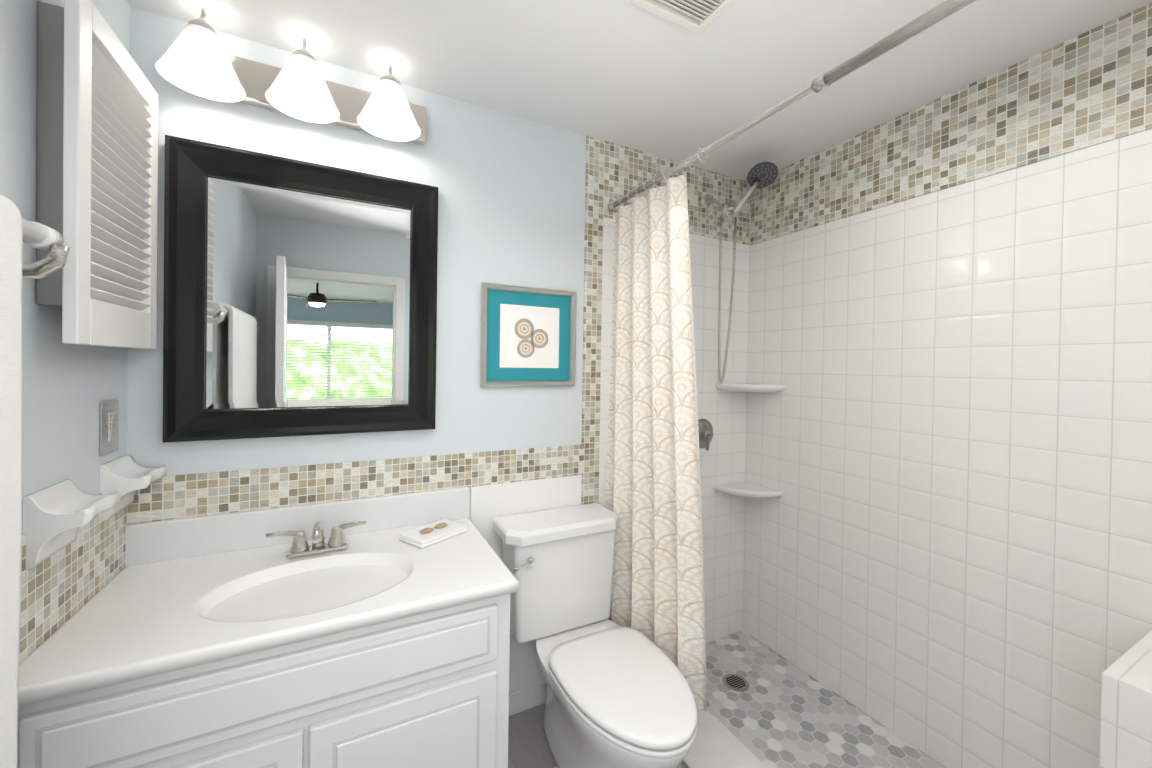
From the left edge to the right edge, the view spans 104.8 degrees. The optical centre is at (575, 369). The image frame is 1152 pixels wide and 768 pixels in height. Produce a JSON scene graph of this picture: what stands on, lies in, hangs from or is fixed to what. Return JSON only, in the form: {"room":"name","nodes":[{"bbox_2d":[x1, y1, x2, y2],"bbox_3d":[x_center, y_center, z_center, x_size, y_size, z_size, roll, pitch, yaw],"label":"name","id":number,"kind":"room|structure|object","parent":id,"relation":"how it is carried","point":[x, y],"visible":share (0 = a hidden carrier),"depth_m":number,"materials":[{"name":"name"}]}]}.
{"room":"bathroom","nodes":[
{"label":"bathroom","id":0,"kind":"room"},
{"bbox_2d":[0,0,129,533],"bbox_3d":[-0.857,0.185,0.319,0.100,2.580,2.107,1,1,-27],"label":"wall","id":1,"kind":"structure","parent":0,"point":[67,388],"depth_m":0.92,"materials":[{"name":"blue paint"}]},
{"bbox_2d":[22,219,69,278],"bbox_3d":[-0.792,-0.197,0.435,0.114,0.108,0.839,1,1,-27],"label":"towel rail","id":2,"kind":"object","parent":1,"relation":"attached to","point":[40,236],"visible":0.81,"depth_m":0.78,"materials":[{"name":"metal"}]},
{"bbox_2d":[0,195,22,767],"bbox_3d":[-0.763,0.298,0.420,0.082,1.126,0.578,1,1,-27],"label":"hanging towel","id":3,"kind":"object","parent":2,"relation":"hanging from","point":[11,387],"visible":1,"depth_m":0.67,"materials":[{"name":"white fabric"}]},
{"bbox_2d":[23,479,120,568],"bbox_3d":[-1.077,0.321,0.957,0.094,0.142,0.150,1,1,-27],"label":"soap holder","id":4,"kind":"object","parent":1,"relation":"attached to","point":[56,516],"visible":1,"depth_m":0.91,"materials":[{"name":"white ceramic"}]},
{"bbox_2d":[19,493,127,663],"bbox_3d":[-1.065,0.475,0.832,0.005,0.305,1.002,1,1,-27],"label":"mosaic band","id":5,"kind":"object","parent":1,"relation":"attached to","point":[60,588],"depth_m":1.01,"materials":[{"name":"tile"}]},
{"bbox_2d":[36,0,157,348],"bbox_3d":[-1.137,-0.420,1.071,0.075,0.730,0.420,1,1,-27],"label":"medicine cabinet","id":6,"kind":"object","parent":1,"relation":"attached to","point":[97,157],"visible":1,"depth_m":0.97,"materials":[{"name":"white wood"}]},
{"bbox_2d":[99,399,118,455],"bbox_3d":[-1.233,0.150,1.178,0.014,0.140,0.092,1,1,-27],"label":"switch plate","id":7,"kind":"object","parent":1,"relation":"attached to","point":[109,425],"visible":1,"depth_m":1.16,"materials":[{"name":"silver metal"}]},
{"bbox_2d":[100,455,167,519],"bbox_3d":[-1.215,0.316,1.226,0.094,0.142,0.150,1,1,-27],"label":"toothbrush holder","id":8,"kind":"object","parent":1,"relation":"attached to","point":[127,477],"visible":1,"depth_m":1.18,"materials":[{"name":"white ceramic"}]},
{"bbox_2d":[127,6,585,475],"bbox_3d":[-0.205,0.182,1.894,2.700,2.580,0.100,1,1,-27],"label":"wall","id":9,"kind":"structure","parent":0,"point":[511,199],"depth_m":1.69,"materials":[{"name":"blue paint"}]},
{"bbox_2d":[155,8,425,144],"bbox_3d":[-0.817,-0.903,1.370,0.706,0.211,0.240,1,1,-27],"label":"sconce","id":10,"kind":"object","parent":9,"relation":"attached to","point":[196,59],"visible":1,"depth_m":1.36,"materials":[{"name":"white glass"}]},
{"bbox_2d":[163,135,437,442],"bbox_3d":[-0.859,-0.229,1.470,0.765,0.890,0.043,1,1,-27],"label":"mirror","id":11,"kind":"object","parent":9,"relation":"attached to","point":[300,298],"visible":1,"depth_m":1.44,"materials":[{"name":"black"}]},
{"bbox_2d":[205,176,410,409],"bbox_3d":[-0.863,-0.230,1.478,0.589,0.714,0.002,1,1,-27],"label":"mirror glass","id":12,"kind":"object","parent":11,"relation":"attached to","point":[308,288],"depth_m":1.46,"materials":[{"name":"white"}]},
{"bbox_2d":[128,444,581,523],"bbox_3d":[-0.637,0.475,1.618,1.484,0.305,0.005,1,1,-27],"label":"mosaic band","id":13,"kind":"object","parent":9,"relation":"attached to","point":[183,496],"visible":0.36,"depth_m":1.52,"materials":[{"name":"tile"}]},
{"bbox_2d":[470,475,581,693],"bbox_3d":[-0.201,0.892,1.843,0.489,0.862,0.014,1,1,-27],"label":"wall","id":14,"kind":"structure","parent":9,"relation":"attached to","point":[489,504],"depth_m":1.82,"materials":[{"name":"white paint"}]},
{"bbox_2d":[509,681,546,715],"bbox_3d":[-0.207,1.368,1.846,0.489,0.090,0.016,1,1,-27],"label":"baseboard","id":15,"kind":"structure","parent":9,"relation":"attached to","point":[527,698],"depth_m":1.84,"materials":[{"name":"white paint"}]},
{"bbox_2d":[480,283,576,386],"bbox_3d":[-0.186,-0.135,1.828,0.410,0.405,0.023,1,1,-27],"label":"framed picture","id":16,"kind":"object","parent":9,"relation":"attached to","point":[528,336],"visible":1,"depth_m":1.82,"materials":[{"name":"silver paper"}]},
{"bbox_2d":[581,214,602,504],"bbox_3d":[0.064,0.366,1.976,0.089,2.100,0.006,1,1,-27],"label":"mosaic tile border","id":17,"kind":"structure","parent":9,"relation":"attached to","point":[592,320],"depth_m":1.97,"materials":[{"name":"tile"}]},
{"bbox_2d":[585,136,749,244],"bbox_3d":[0.495,-0.850,2.177,1.016,0.340,0.006,1,1,-27],"label":"wall","id":18,"kind":"structure","parent":9,"relation":"attached to","point":[614,171],"depth_m":2.11,"materials":[{"name":"tile"}]},
{"bbox_2d":[607,0,975,210],"bbox_3d":[0.614,-0.719,1.115,0.042,0.042,1.995,1,1,-27],"label":"curtain rod","id":19,"kind":"object","parent":18,"relation":"attached to","point":[929,18],"visible":0.98,"depth_m":1.07,"materials":[{"name":"silver metal"}]},
{"bbox_2d":[605,147,707,711],"bbox_3d":[0.290,0.201,1.727,0.093,1.900,0.615,1,1,-27],"label":"shower curtain","id":20,"kind":"object","parent":19,"relation":"hanging from","point":[653,491],"visible":0.98,"depth_m":1.68,"materials":[{"name":"fabric"}]},
{"bbox_2d":[599,217,749,642],"bbox_3d":[0.516,0.371,2.208,0.927,2.100,0.005,1,1,-27],"label":"wall tiles","id":21,"kind":"structure","parent":9,"relation":"attached to","point":[723,458],"depth_m":2.32,"materials":[{"name":"white tile"}]},
{"bbox_2d":[698,419,712,450],"bbox_3d":[0.659,0.328,2.240,0.150,0.152,0.068,1,1,-27],"label":"shower valve","id":22,"kind":"object","parent":21,"relation":"attached to","point":[705,427],"visible":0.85,"depth_m":2.25,"materials":[{"name":"silver metal"}]},
{"bbox_2d":[701,160,778,383],"bbox_3d":[0.771,-0.445,2.143,0.361,1.034,0.130,1,1,31],"label":"shower head","id":23,"kind":"object","parent":21,"relation":"attached to","point":[762,174],"visible":1,"depth_m":2.12},
{"bbox_2d":[714,481,782,498],"bbox_3d":[0.874,0.621,2.260,0.235,0.039,0.235,1,1,-27],"label":"corner shelf","id":24,"kind":"object","parent":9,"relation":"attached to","point":[746,489],"visible":0.98,"depth_m":2.24,"materials":[{"name":"white ceramic"}]},
{"bbox_2d":[715,383,784,391],"bbox_3d":[0.882,0.091,2.256,0.235,0.039,0.235,1,1,-27],"label":"corner shelf","id":25,"kind":"object","parent":9,"relation":"attached to","point":[749,387],"visible":1,"depth_m":2.20,"materials":[{"name":"white ceramic"}]},
{"bbox_2d":[508,703,687,767],"bbox_3d":[-0.051,1.454,0.809,2.008,0.060,2.207,1,1,-27],"label":"floor","id":26,"kind":"structure","parent":0,"point":[528,746],"depth_m":1.68,"materials":[{"name":"grey tile"}]},
{"bbox_2d":[18,487,518,767],"bbox_3d":[-0.732,0.932,1.252,0.986,0.955,0.578,1,1,-27],"label":"bathroom vanity","id":27,"kind":"object","parent":26,"relation":"on","point":[372,632],"visible":1,"depth_m":1.08,"materials":[{"name":"white wood"}]},
{"bbox_2d":[265,521,366,557],"bbox_3d":[-0.783,0.516,1.345,0.270,0.104,0.153,1,1,-27],"label":"faucet","id":28,"kind":"object","parent":27,"relation":"on","point":[337,546],"depth_m":1.37,"materials":[{"name":"silver metal"}]},
{"bbox_2d":[493,503,697,767],"bbox_3d":[0.061,1.006,1.518,0.486,0.826,0.803,1,1,-27],"label":"toilet","id":29,"kind":"object","parent":26,"relation":"on","point":[617,696],"visible":0.92,"depth_m":1.56,"materials":[{"name":"white ceramic"}]},
{"bbox_2d":[683,708,767,767],"bbox_3d":[0.733,1.425,1.208,0.250,0.014,2.001,1,1,-27],"label":"threshold","id":30,"kind":"object","parent":26,"relation":"on","point":[717,743],"depth_m":1.65,"materials":[{"name":"white stone"}]},
{"bbox_2d":[127,0,1151,180],"bbox_3d":[0.296,-1.052,0.947,2.700,0.080,2.207,1,1,-27],"label":"ceiling","id":31,"kind":"structure","parent":0,"point":[627,73],"depth_m":1.43,"materials":[{"name":"white paint"}]},
{"bbox_2d":[632,0,735,34],"bbox_3d":[0.315,-1.004,1.156,0.244,0.020,0.244,1,1,-27],"label":"ceiling vent","id":32,"kind":"object","parent":31,"relation":"in","point":[699,17],"visible":0.96,"depth_m":1.24,"materials":[{"name":"white"}]},
{"bbox_2d":[743,129,1151,767],"bbox_3d":[1.456,0.211,1.506,0.100,2.580,2.107,1,1,-27],"label":"wall","id":33,"kind":"structure","parent":0,"point":[949,531],"depth_m":1.56,"materials":[{"name":"white tile"}]},
{"bbox_2d":[749,3,1151,244],"bbox_3d":[1.403,-0.830,1.515,0.006,0.340,2.001,1,1,-27],"label":"mosaic band","id":34,"kind":"object","parent":33,"relation":"attached to","point":[1092,87],"depth_m":1.52,"materials":[{"name":"tile"}]},
{"label":"outside","id":35,"kind":"structure","parent":0,"visible":0},
{"bbox_2d":[706,630,945,767],"bbox_3d":[1.150,1.467,1.426,0.692,0.060,2.207,1,1,-27],"label":"floor","id":36,"kind":"structure","parent":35,"point":[781,712],"depth_m":1.82,"materials":[{"name":"grey tile"}]},
{"bbox_2d":[722,674,748,691],"bbox_3d":[0.727,1.424,2.019,0.116,0.004,0.116,1,1,-27],"label":"floor drain","id":37,"kind":"object","parent":36,"relation":"on","point":[735,682],"visible":1,"depth_m":2.01,"materials":[{"name":"silver metal"}]},
{"bbox_2d":[1100,630,1151,767],"bbox_3d":[1.507,1.070,0.827,0.411,0.754,0.614,1,1,-27],"label":"shower bench","id":38,"kind":"object","parent":36,"relation":"on","point":[1126,723],"visible":1,"depth_m":0.98,"materials":[{"name":"white tile"}]}
]}

